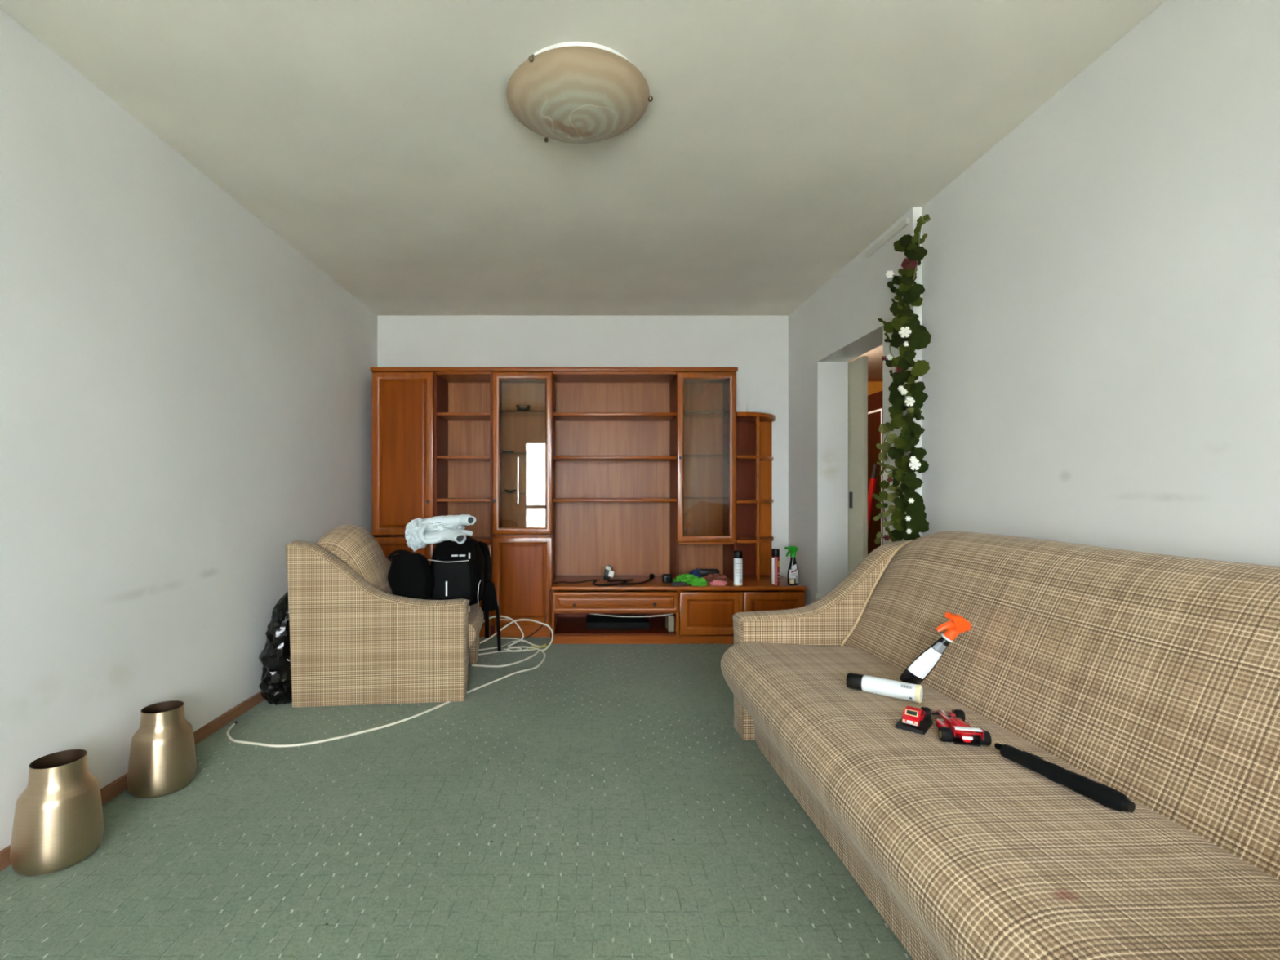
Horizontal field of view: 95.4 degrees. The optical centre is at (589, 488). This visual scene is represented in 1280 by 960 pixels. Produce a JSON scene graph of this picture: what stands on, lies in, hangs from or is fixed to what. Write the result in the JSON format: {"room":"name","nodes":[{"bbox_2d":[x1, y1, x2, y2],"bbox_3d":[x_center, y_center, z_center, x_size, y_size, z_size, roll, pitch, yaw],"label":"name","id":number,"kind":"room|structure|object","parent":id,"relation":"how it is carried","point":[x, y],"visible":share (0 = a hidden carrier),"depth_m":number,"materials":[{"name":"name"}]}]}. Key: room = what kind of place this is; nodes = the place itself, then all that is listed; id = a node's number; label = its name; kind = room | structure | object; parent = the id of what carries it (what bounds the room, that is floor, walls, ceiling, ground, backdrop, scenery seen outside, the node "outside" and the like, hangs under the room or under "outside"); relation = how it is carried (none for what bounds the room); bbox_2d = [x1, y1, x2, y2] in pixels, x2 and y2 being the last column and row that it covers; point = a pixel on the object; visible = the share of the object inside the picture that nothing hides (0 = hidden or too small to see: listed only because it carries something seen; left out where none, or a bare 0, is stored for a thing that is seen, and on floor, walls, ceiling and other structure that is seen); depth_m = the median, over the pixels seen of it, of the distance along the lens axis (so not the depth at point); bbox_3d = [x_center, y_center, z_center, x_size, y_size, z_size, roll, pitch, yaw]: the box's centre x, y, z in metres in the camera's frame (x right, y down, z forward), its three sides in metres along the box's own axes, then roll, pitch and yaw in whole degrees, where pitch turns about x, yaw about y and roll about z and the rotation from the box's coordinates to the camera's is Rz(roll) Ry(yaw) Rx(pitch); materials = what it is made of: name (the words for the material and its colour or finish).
{"room":"living room","nodes":[
{"label":"living room","id":0,"kind":"room"},
{"bbox_2d":[0,8,377,850],"bbox_3d":[-1.870,-0.150,1.560,0.250,2.550,6.821,0,0,0],"label":"wall","id":1,"kind":"structure","parent":0,"point":[186,395],"depth_m":2.21,"materials":[{"name":"paint"}]},
{"bbox_2d":[0,690,265,871],"bbox_3d":[-1.738,1.098,1.585,0.015,0.055,6.371,0,0,0],"label":"baseboard","id":2,"kind":"structure","parent":1,"relation":"attached to","point":[110,791],"depth_m":2.59,"materials":[{"name":"brown wood"}]},
{"bbox_2d":[0,635,913,959],"bbox_3d":[0.828,1.185,2.550,5.745,0.120,8.900,0,0,0],"label":"floor","id":3,"kind":"structure","parent":0,"point":[593,802],"depth_m":1.81,"materials":[{"name":"green carpet"}]},
{"bbox_2d":[9,749,103,876],"bbox_3d":[-1.615,0.973,1.765,0.211,0.302,0.211,0,0,0],"label":"metal vase","id":4,"kind":"object","parent":3,"relation":"on","point":[58,823],"visible":1,"depth_m":1.70,"materials":[{"name":"gold metal"}]},
{"bbox_2d":[127,700,196,798],"bbox_3d":[-1.608,0.973,2.185,0.211,0.302,0.211,0,0,0],"label":"metal vase","id":5,"kind":"object","parent":3,"relation":"on","point":[162,762],"visible":1,"depth_m":2.12,"materials":[{"name":"gold metal"}]},
{"bbox_2d":[258,591,292,705],"bbox_3d":[-1.637,0.832,3.121,0.180,0.582,0.329,0,0,0],"label":"bag","id":6,"kind":"object","parent":3,"relation":"on","point":[275,686],"visible":0.47,"depth_m":3.00,"materials":[{"name":"black plastic"}]},
{"bbox_2d":[284,524,484,706],"bbox_3d":[-1.127,0.666,3.412,0.973,0.918,0.800,0,0,-6],"label":"armchair","id":7,"kind":"object","parent":3,"relation":"on","point":[353,641],"visible":0.86,"depth_m":3.02,"materials":[{"name":"beige fabric"}]},
{"bbox_2d":[387,550,431,599],"bbox_3d":[-1.009,0.522,3.261,0.240,0.357,0.124,0,0,0],"label":"duffel bag","id":8,"kind":"object","parent":7,"relation":"on","point":[410,575],"visible":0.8,"depth_m":3.21,"materials":[{"name":"black fabric"}]},
{"bbox_2d":[427,536,484,612],"bbox_3d":[-0.789,0.497,3.432,0.310,0.420,0.252,0,0,0],"label":"backpack","id":9,"kind":"object","parent":7,"relation":"on","point":[457,570],"visible":0.91,"depth_m":3.34,"materials":[{"name":"black fabric"}]},
{"bbox_2d":[404,514,475,551],"bbox_3d":[-0.857,0.256,3.362,0.427,0.218,0.292,0,0,18],"label":"jacket","id":10,"kind":"object","parent":9,"relation":"on","point":[419,533],"visible":1,"depth_m":3.30,"materials":[{"name":"white fabric"}]},
{"bbox_2d":[478,541,501,651],"bbox_3d":[-0.693,0.666,3.610,0.293,0.673,0.131,0,0,0],"label":"strap","id":11,"kind":"object","parent":7,"relation":"on","point":[489,602],"visible":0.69,"depth_m":3.57,"materials":[{"name":"black fabric"}]},
{"bbox_2d":[226,646,545,746],"bbox_3d":[-0.877,1.120,3.222,0.564,0.013,1.921,0,0,44],"label":"cable","id":12,"kind":"object","parent":3,"relation":"on","point":[235,722],"visible":0.96,"depth_m":2.70,"materials":[{"name":"white plastic"}]},
{"bbox_2d":[372,371,434,572],"bbox_3d":[-1.415,0.118,4.563,0.471,2.014,0.406,0,0,0],"label":"tall cabinet","id":13,"kind":"object","parent":3,"relation":"on","point":[403,402],"visible":0.59,"depth_m":4.39,"materials":[{"name":"brown wood"}]},
{"bbox_2d":[369,367,737,371],"bbox_3d":[-0.269,-0.905,4.572,2.780,0.031,0.389,0,0,0],"label":"board","id":14,"kind":"object","parent":13,"relation":"on","point":[371,369],"visible":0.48,"depth_m":4.38,"materials":[{"name":"brown wood"}]},
{"bbox_2d":[434,371,492,636],"bbox_3d":[-0.959,0.118,4.575,0.440,2.014,0.381,0,0,0],"label":"tall cabinet","id":15,"kind":"object","parent":3,"relation":"on","point":[463,400],"visible":0.39,"depth_m":4.76,"materials":[{"name":"brown wood"}]},
{"bbox_2d":[483,615,531,648],"bbox_3d":[-0.563,0.986,3.972,0.168,0.279,0.357,0,0,26],"label":"cable","id":16,"kind":"object","parent":3,"relation":"on","point":[507,617],"visible":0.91,"depth_m":4.01,"materials":[{"name":"white plastic"}]},
{"bbox_2d":[478,648,536,654],"bbox_3d":[-0.560,1.121,4.003,0.413,0.008,0.041,0,0,-16],"label":"cable","id":17,"kind":"object","parent":3,"relation":"on","point":[535,648],"visible":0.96,"depth_m":4.00,"materials":[{"name":"white plastic"}]},
{"bbox_2d":[478,640,537,650],"bbox_3d":[-0.592,1.121,4.173,0.418,0.008,0.192,0,0,-13],"label":"cable","id":18,"kind":"object","parent":3,"relation":"on","point":[516,640],"visible":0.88,"depth_m":4.15,"materials":[{"name":"white plastic"}]},
{"bbox_2d":[471,618,553,666],"bbox_3d":[-0.491,1.019,3.880,0.644,0.212,0.334,0,0,-28],"label":"cable","id":19,"kind":"object","parent":3,"relation":"on","point":[510,623],"visible":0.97,"depth_m":3.96,"materials":[{"name":"white plastic"}]},
{"bbox_2d":[503,647,528,651],"bbox_3d":[-0.520,1.121,4.053,0.161,0.008,0.090,0,0,21],"label":"cable","id":20,"kind":"object","parent":3,"relation":"on","point":[508,648],"visible":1,"depth_m":4.05,"materials":[{"name":"white plastic"}]},
{"bbox_2d":[500,637,540,646],"bbox_3d":[-0.493,1.121,4.266,0.417,0.008,0.063,0,0,35],"label":"cable","id":21,"kind":"object","parent":3,"relation":"on","point":[500,637],"visible":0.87,"depth_m":4.33,"materials":[{"name":"white plastic"}]},
{"bbox_2d":[492,371,555,636],"bbox_3d":[-0.509,0.118,4.563,0.457,2.014,0.406,0,0,0],"label":"display cabinet","id":22,"kind":"object","parent":3,"relation":"on","point":[524,519],"visible":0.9,"depth_m":4.40,"materials":[{"name":"brown wood"}]},
{"bbox_2d":[502,450,514,453],"bbox_3d":[-0.637,-0.286,4.530,0.100,0.022,0.100,0,0,0],"label":"glass bowl","id":23,"kind":"object","parent":22,"relation":"on","point":[504,451],"visible":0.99,"depth_m":4.51,"materials":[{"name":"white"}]},
{"bbox_2d":[494,534,550,536],"bbox_3d":[-0.509,0.360,4.582,0.421,0.022,0.356,0,0,0],"label":"shelf","id":24,"kind":"object","parent":22,"relation":"attached to","point":[495,535],"depth_m":4.40,"materials":[{"name":"brown wood"}]},
{"bbox_2d":[499,492,545,493],"bbox_3d":[-0.509,0.034,4.589,0.421,0.006,0.342,0,0,0],"label":"glass shelf","id":25,"kind":"object","parent":22,"relation":"attached to","point":[500,492],"depth_m":4.63,"materials":[{"name":"white"}]},
{"bbox_2d":[499,453,545,456],"bbox_3d":[-0.509,-0.272,4.589,0.421,0.006,0.342,0,0,0],"label":"glass shelf","id":26,"kind":"object","parent":22,"relation":"attached to","point":[500,454],"depth_m":4.57,"materials":[{"name":"white"}]},
{"bbox_2d":[499,410,545,417],"bbox_3d":[-0.509,-0.592,4.589,0.421,0.006,0.342,0,0,0],"label":"glass shelf","id":27,"kind":"object","parent":22,"relation":"attached to","point":[502,413],"depth_m":4.56,"materials":[{"name":"white"}]},
{"bbox_2d":[515,404,529,410],"bbox_3d":[-0.519,-0.623,4.530,0.110,0.055,0.110,0,0,0],"label":"glass bowl","id":28,"kind":"object","parent":22,"relation":"on","point":[518,408],"visible":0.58,"depth_m":4.50,"materials":[{"name":"white"}]},
{"bbox_2d":[523,589,552,638],"bbox_3d":[-0.388,0.926,4.269,0.279,0.399,0.027,0,0,36],"label":"cable","id":29,"kind":"object","parent":3,"relation":"on","point":[551,589],"visible":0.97,"depth_m":4.20,"materials":[{"name":"plastic"}]},
{"bbox_2d":[528,643,548,649],"bbox_3d":[-0.382,1.122,4.134,0.175,0.007,0.105,0,0,-32],"label":"cable","id":30,"kind":"object","parent":3,"relation":"on","point":[531,645],"visible":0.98,"depth_m":4.12,"materials":[{"name":"plastic"}]},
{"bbox_2d":[551,590,679,644],"bbox_3d":[0.187,0.933,4.473,0.924,0.385,0.586,0,0,0],"label":"tv stand","id":31,"kind":"object","parent":3,"relation":"on","point":[570,609],"visible":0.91,"depth_m":4.21,"materials":[{"name":"brown wood"}]},
{"bbox_2d":[586,614,649,629],"bbox_3d":[0.213,1.026,4.480,0.475,0.050,0.280,0,0,0],"label":"recorder","id":32,"kind":"object","parent":31,"relation":"in","point":[593,621],"visible":1,"depth_m":4.34,"materials":[{"name":"plastic"}]},
{"bbox_2d":[593,613,673,617],"bbox_3d":[0.301,0.922,4.239,0.628,0.025,0.034,0,0,2],"label":"cable","id":33,"kind":"object","parent":31,"relation":"hanging from","point":[593,614],"visible":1,"depth_m":4.23,"materials":[{"name":"plastic"}]},
{"bbox_2d":[665,613,674,631],"bbox_3d":[0.600,0.993,4.340,0.045,0.115,0.160,0,0,0],"label":"box","id":34,"kind":"object","parent":31,"relation":"on","point":[669,619],"visible":0.76,"depth_m":4.26,"materials":[{"name":"beige cardboard"}]},
{"bbox_2d":[551,575,806,591],"bbox_3d":[0.649,0.724,4.484,1.849,0.031,0.565,0,0,0],"label":"countertop","id":35,"kind":"structure","parent":31,"relation":"on","point":[749,583],"depth_m":4.24,"materials":[{"name":"brown wood"}]},
{"bbox_2d":[553,579,599,583],"bbox_3d":[-0.091,0.704,4.391,0.389,0.008,0.062,0,0,-24],"label":"lead","id":36,"kind":"object","parent":35,"relation":"on","point":[588,580],"visible":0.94,"depth_m":4.36,"materials":[{"name":"black rubber"}]},
{"bbox_2d":[604,564,614,580],"bbox_3d":[0.150,0.651,4.491,0.081,0.118,0.071,0,0,0],"label":"power adapter","id":37,"kind":"object","parent":35,"relation":"on","point":[608,573],"visible":0.95,"depth_m":4.48,"materials":[{"name":"white plastic"}]},
{"bbox_2d":[592,579,626,586],"bbox_3d":[0.153,0.700,4.333,0.262,0.015,0.239,0,0,0],"label":"lead","id":38,"kind":"object","parent":35,"relation":"on","point":[595,580],"visible":0.98,"depth_m":4.26,"materials":[{"name":"black rubber"}]},
{"bbox_2d":[552,371,676,574],"bbox_3d":[0.190,-0.091,4.582,0.938,1.595,0.368,0,0,0],"label":"bookcase","id":39,"kind":"object","parent":35,"relation":"on","point":[613,457],"visible":0.98,"depth_m":4.76,"materials":[{"name":"brown wood"}]},
{"bbox_2d":[620,573,654,585],"bbox_3d":[0.391,0.685,4.388,0.092,0.046,0.414,0,0,40],"label":"lead","id":40,"kind":"object","parent":35,"relation":"on","point":[651,575],"visible":1,"depth_m":4.35,"materials":[{"name":"black rubber"}]},
{"bbox_2d":[662,573,671,583],"bbox_3d":[0.583,0.674,4.358,0.070,0.068,0.071,0,0,0],"label":"box","id":41,"kind":"object","parent":35,"relation":"on","point":[666,578],"visible":0.99,"depth_m":4.33,"materials":[{"name":"plastic"}]},
{"bbox_2d":[671,582,688,586],"bbox_3d":[0.656,0.694,4.240,0.127,0.028,0.038,0,0,0],"label":"cloth","id":42,"kind":"object","parent":35,"relation":"on","point":[675,584],"visible":1,"depth_m":4.23,"materials":[{"name":"grey fabric"}]},
{"bbox_2d":[673,573,697,584],"bbox_3d":[0.719,0.669,4.318,0.196,0.077,0.073,0,0,0],"label":"cloth","id":43,"kind":"object","parent":35,"relation":"on","point":[686,578],"visible":0.56,"depth_m":4.30,"materials":[{"name":"green fabric"}]},
{"bbox_2d":[688,568,701,577],"bbox_3d":[0.809,0.659,4.444,0.103,0.098,0.052,0,0,0],"label":"cloth","id":44,"kind":"object","parent":35,"relation":"on","point":[695,572],"visible":0.46,"depth_m":4.43,"materials":[{"name":"blue fabric"}]},
{"bbox_2d":[690,577,707,586],"bbox_3d":[0.800,0.677,4.227,0.128,0.061,0.030,0,0,0],"label":"cloth","id":45,"kind":"object","parent":35,"relation":"on","point":[701,581],"visible":1,"depth_m":4.22,"materials":[{"name":"green fabric"}]},
{"bbox_2d":[670,371,736,581],"bbox_3d":[0.886,-0.091,4.563,0.452,1.595,0.406,0,0,0],"label":"display cabinet","id":46,"kind":"object","parent":35,"relation":"on","point":[703,429],"visible":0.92,"depth_m":4.76,"materials":[{"name":"brown wood"}]},
{"bbox_2d":[679,542,733,544],"bbox_3d":[0.886,0.412,4.582,0.416,0.022,0.356,0,0,0],"label":"shelf","id":47,"kind":"object","parent":46,"relation":"attached to","point":[680,543],"depth_m":4.40,"materials":[{"name":"brown wood"}]},
{"bbox_2d":[684,497,728,498],"bbox_3d":[0.886,0.071,4.589,0.416,0.006,0.342,0,0,0],"label":"glass shelf","id":48,"kind":"object","parent":46,"relation":"attached to","point":[684,497],"depth_m":4.47,"materials":[{"name":"white"}]},
{"bbox_2d":[684,454,728,457],"bbox_3d":[0.886,-0.256,4.589,0.416,0.006,0.342,0,0,0],"label":"glass shelf","id":49,"kind":"object","parent":46,"relation":"attached to","point":[685,455],"depth_m":4.51,"materials":[{"name":"white"}]},
{"bbox_2d":[684,411,728,417],"bbox_3d":[0.886,-0.586,4.589,0.416,0.006,0.342,0,0,0],"label":"glass shelf","id":50,"kind":"object","parent":46,"relation":"attached to","point":[686,414],"depth_m":4.55,"materials":[{"name":"white"}]},
{"bbox_2d":[695,568,719,577],"bbox_3d":[0.948,0.677,4.678,0.180,0.062,0.100,0,0,0],"label":"tray","id":51,"kind":"object","parent":35,"relation":"on","point":[704,571],"visible":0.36,"depth_m":4.63,"materials":[{"name":"plastic"}]},
{"bbox_2d":[702,573,728,582],"bbox_3d":[0.958,0.676,4.422,0.198,0.064,0.098,0,0,0],"label":"cloth","id":52,"kind":"object","parent":35,"relation":"on","point":[710,577],"visible":0.72,"depth_m":4.40,"materials":[{"name":"brown fabric"}]},
{"bbox_2d":[710,579,727,585],"bbox_3d":[0.948,0.689,4.258,0.132,0.038,0.038,0,0,0],"label":"cloth","id":53,"kind":"object","parent":35,"relation":"on","point":[715,582],"visible":1,"depth_m":4.25,"materials":[{"name":"pink fabric"}]},
{"bbox_2d":[733,551,742,585],"bbox_3d":[1.094,0.583,4.276,0.067,0.249,0.067,0,0,0],"label":"aerosol can","id":54,"kind":"object","parent":35,"relation":"on","point":[737,554],"visible":1,"depth_m":4.25,"materials":[{"name":"white metal"}]},
{"bbox_2d":[736,411,775,581],"bbox_3d":[1.311,0.062,4.571,0.390,1.288,0.390,0,0,0],"label":"corner shelf","id":55,"kind":"object","parent":35,"relation":"on","point":[754,538],"visible":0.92,"depth_m":4.73,"materials":[{"name":"brown wood"}]},
{"bbox_2d":[771,548,779,586],"bbox_3d":[1.360,0.574,4.241,0.057,0.268,0.057,0,0,0],"label":"aerosol can","id":56,"kind":"object","parent":35,"relation":"on","point":[775,552],"visible":1,"depth_m":4.22,"materials":[{"name":"red metal"}]},
{"bbox_2d":[784,546,799,585],"bbox_3d":[1.490,0.565,4.276,0.106,0.287,0.055,0,0,0],"label":"spray bottle","id":57,"kind":"object","parent":35,"relation":"on","point":[793,571],"visible":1,"depth_m":4.26,"materials":[{"name":"black plastic"}]},
{"bbox_2d":[678,591,804,644],"bbox_3d":[1.109,0.933,4.486,0.917,0.385,0.561,0,0,0],"label":"base cabinet","id":58,"kind":"object","parent":3,"relation":"on","point":[700,612],"visible":0.55,"depth_m":4.21,"materials":[{"name":"brown wood"}]},
{"bbox_2d":[867,464,877,536],"bbox_3d":[2.598,0.440,5.474,0.266,1.346,0.052,0,0,-13],"label":"pole","id":59,"kind":"object","parent":3,"relation":"on","point":[873,480],"visible":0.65,"depth_m":5.47,"materials":[{"name":"plastic"}]},
{"bbox_2d":[867,391,882,554],"bbox_3d":[3.093,0.100,5.620,0.714,2.050,1.840,0,0,0],"label":"wardrobe","id":60,"kind":"object","parent":3,"relation":"on","point":[874,400],"visible":0.07,"depth_m":5.58,"materials":[{"name":"red wood"}]},
{"bbox_2d":[720,530,1279,959],"bbox_3d":[1.123,0.646,1.626,1.038,0.959,2.225,0,0,-2],"label":"sofa","id":61,"kind":"object","parent":3,"relation":"on","point":[1153,679],"visible":0.94,"depth_m":1.33,"materials":[{"name":"beige fabric"}]},
{"bbox_2d":[845,672,923,702],"bbox_3d":[0.955,0.644,1.885,0.218,0.055,0.055,0,0,39],"label":"aerosol can","id":62,"kind":"object","parent":61,"relation":"on","point":[878,686],"visible":1,"depth_m":1.86,"materials":[{"name":"white metal"}]},
{"bbox_2d":[894,706,933,734],"bbox_3d":[0.922,0.647,1.648,0.074,0.050,0.110,0,0,42],"label":"toy car","id":63,"kind":"object","parent":61,"relation":"on","point":[913,719],"visible":1,"depth_m":1.62,"materials":[{"name":"red plastic"}]},
{"bbox_2d":[899,612,971,684],"bbox_3d":[1.123,0.528,1.887,0.202,0.273,0.084,0,0,32],"label":"spray bottle","id":64,"kind":"object","parent":61,"relation":"on","point":[922,665],"visible":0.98,"depth_m":1.88,"materials":[{"name":"white plastic"}]},
{"bbox_2d":[920,706,991,746],"bbox_3d":[1.009,0.646,1.614,0.116,0.051,0.230,0,0,13],"label":"car","id":65,"kind":"object","parent":61,"relation":"on","point":[953,727],"visible":0.95,"depth_m":1.53,"materials":[{"name":"red plastic"}]},
{"bbox_2d":[952,737,980,746],"bbox_3d":[1.000,0.667,1.575,0.060,0.004,0.130,0,0,13],"label":"bumper cover","id":66,"kind":"object","parent":65,"relation":"attached to","point":[975,741],"depth_m":1.52,"materials":[{"name":"black plastic"}]},
{"bbox_2d":[994,742,1135,813],"bbox_3d":[1.068,0.651,1.329,0.041,0.041,0.298,0,0,-15],"label":"folded umbrella","id":67,"kind":"object","parent":61,"relation":"on","point":[1108,797],"visible":1,"depth_m":1.28,"materials":[{"name":"black fabric"}]},
{"bbox_2d":[0,0,1165,315],"bbox_3d":[-0.096,-1.485,1.536,3.898,0.120,6.871,0,0,0],"label":"ceiling","id":68,"kind":"structure","parent":0,"point":[775,141],"depth_m":2.26,"materials":[{"name":"paint"}]},
{"bbox_2d":[506,41,653,143],"bbox_3d":[-0.035,-1.361,2.065,0.517,0.128,0.506,0,0,0],"label":"ceiling lamp","id":69,"kind":"object","parent":68,"relation":"attached to","point":[574,92],"visible":1,"depth_m":1.96,"materials":[{"name":"beige glass"}]},
{"bbox_2d":[377,315,788,577],"bbox_3d":[0.054,-0.150,4.871,3.598,2.550,0.200,0,0,0],"label":"wall","id":70,"kind":"structure","parent":0,"point":[757,345],"depth_m":4.77,"materials":[{"name":"paint"}]},
{"bbox_2d":[788,207,921,605],"bbox_3d":[1.744,-0.150,3.853,0.218,2.550,1.837,0,0,0],"label":"wall","id":71,"kind":"structure","parent":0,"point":[837,324],"depth_m":4.16,"materials":[{"name":"paint"}]},
{"bbox_2d":[815,592,825,601],"bbox_3d":[1.651,0.785,4.136,0.067,0.078,0.046,0,0,0],"label":"wall socket","id":72,"kind":"object","parent":71,"relation":"attached to","point":[818,595],"visible":0.42,"depth_m":4.15,"materials":[{"name":"white plastic"}]},
{"bbox_2d":[848,355,867,574],"bbox_3d":[1.879,0.105,4.393,0.039,2.020,0.875,0,0,0],"label":"door","id":73,"kind":"structure","parent":71,"relation":"attached to","point":[858,368],"depth_m":4.04,"materials":[{"name":"beige paint"}]},
{"bbox_2d":[865,217,909,257],"bbox_3d":[1.626,-1.370,3.180,0.018,0.034,0.440,0,0,0],"label":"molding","id":74,"kind":"structure","parent":71,"relation":"attached to","point":[905,222],"depth_m":3.15,"materials":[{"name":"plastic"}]},
{"bbox_2d":[871,213,931,544],"bbox_3d":[1.559,-0.501,2.944,0.144,1.602,0.501,0,0,0],"label":"leaf garland","id":75,"kind":"object","parent":71,"relation":"attached to","point":[908,334],"visible":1,"depth_m":2.85,"materials":[{"name":"green plant"}]},
{"bbox_2d":[883,534,890,540],"bbox_3d":[1.514,0.248,2.957,0.035,0.032,0.007,0,-10,9],"label":"flower","id":76,"kind":"object","parent":75,"relation":"on","point":[886,537],"depth_m":2.96,"materials":[{"name":"red plant"}]},
{"bbox_2d":[886,476,893,482],"bbox_3d":[1.515,-0.044,2.926,0.031,0.029,0.006,0,-1,9],"label":"flower","id":77,"kind":"object","parent":75,"relation":"on","point":[889,479],"depth_m":2.93,"materials":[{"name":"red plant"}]},
{"bbox_2d":[886,354,893,359],"bbox_3d":[1.515,-0.663,2.926,0.031,0.029,0.006,0,-6,4],"label":"flower","id":78,"kind":"object","parent":75,"relation":"on","point":[889,357],"depth_m":2.93,"materials":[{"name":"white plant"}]},
{"bbox_2d":[885,270,893,277],"bbox_3d":[1.514,-1.082,2.926,0.038,0.035,0.007,0,5,23],"label":"flower","id":79,"kind":"object","parent":75,"relation":"on","point":[890,273],"depth_m":2.92,"materials":[{"name":"white plant"}]},
{"bbox_2d":[894,367,902,373],"bbox_3d":[1.514,-0.582,2.842,0.034,0.031,0.006,0,-13,10],"label":"flower","id":80,"kind":"object","parent":75,"relation":"on","point":[898,370],"depth_m":2.84,"materials":[{"name":"red plant"}]},
{"bbox_2d":[897,386,904,391],"bbox_3d":[1.514,-0.487,2.821,0.030,0.028,0.006,0,-4,11],"label":"flower","id":81,"kind":"object","parent":75,"relation":"on","point":[900,388],"depth_m":2.82,"materials":[{"name":"white plant"}]},
{"bbox_2d":[900,389,907,395],"bbox_3d":[1.514,-0.466,2.792,0.030,0.027,0.006,0,3,20],"label":"flower","id":82,"kind":"object","parent":75,"relation":"on","point":[903,391],"depth_m":2.79,"materials":[{"name":"white plant"}]},
{"bbox_2d":[898,326,911,337],"bbox_3d":[1.513,-0.752,2.783,0.056,0.052,0.011,0,0,18],"label":"flower","id":83,"kind":"object","parent":75,"relation":"on","point":[908,331],"depth_m":2.78,"materials":[{"name":"white plant"}]},
{"bbox_2d":[902,257,910,262],"bbox_3d":[1.514,-1.091,2.771,0.029,0.027,0.006,0,-8,20],"label":"flower","id":84,"kind":"object","parent":75,"relation":"on","point":[905,260],"depth_m":2.77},
{"bbox_2d":[905,515,911,520],"bbox_3d":[1.514,0.141,2.757,0.026,0.024,0.005,0,-4,13],"label":"flower","id":85,"kind":"object","parent":75,"relation":"on","point":[907,517],"depth_m":2.76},
{"bbox_2d":[904,396,915,405],"bbox_3d":[1.514,-0.413,2.742,0.045,0.042,0.009,0,3,12],"label":"flower","id":86,"kind":"object","parent":75,"relation":"on","point":[909,401],"depth_m":2.74,"materials":[{"name":"white plant"}]},
{"bbox_2d":[908,260,917,268],"bbox_3d":[1.514,-1.050,2.715,0.039,0.036,0.007,0,-2,20],"label":"flower","id":87,"kind":"object","parent":75,"relation":"on","point":[912,264],"depth_m":2.71,"materials":[{"name":"red plant"}]},
{"bbox_2d":[909,459,920,470],"bbox_3d":[1.515,-0.112,2.700,0.054,0.050,0.010,0,-1,4],"label":"flower","id":88,"kind":"object","parent":75,"relation":"on","point":[915,464],"depth_m":2.70,"materials":[{"name":"white plant"}]},
{"bbox_2d":[848,345,882,377],"bbox_3d":[2.776,-1.315,4.250,1.847,0.120,5.300,0,0,0],"label":"ceiling","id":89,"kind":"structure","parent":0,"point":[875,355],"depth_m":5.74,"materials":[{"name":"paint"}]},
{"bbox_2d":[867,381,882,395],"bbox_3d":[2.676,-0.065,6.700,1.647,2.380,0.200,0,0,0],"label":"wall","id":90,"kind":"structure","parent":0,"point":[873,387],"depth_m":6.60,"materials":[{"name":"orange paint"}]},
{"bbox_2d":[867,377,882,381],"bbox_3d":[2.676,-1.237,6.585,1.647,0.035,0.030,0,0,0],"label":"trim","id":91,"kind":"structure","parent":90,"relation":"attached to","point":[868,379],"depth_m":6.57,"materials":[{"name":"brown wood"}]},
{"bbox_2d":[921,0,1279,566],"bbox_3d":[1.767,-0.150,0.542,0.172,2.550,4.784,0,0,0],"label":"wall","id":92,"kind":"structure","parent":0,"point":[1100,304],"depth_m":1.82,"materials":[{"name":"paint"}]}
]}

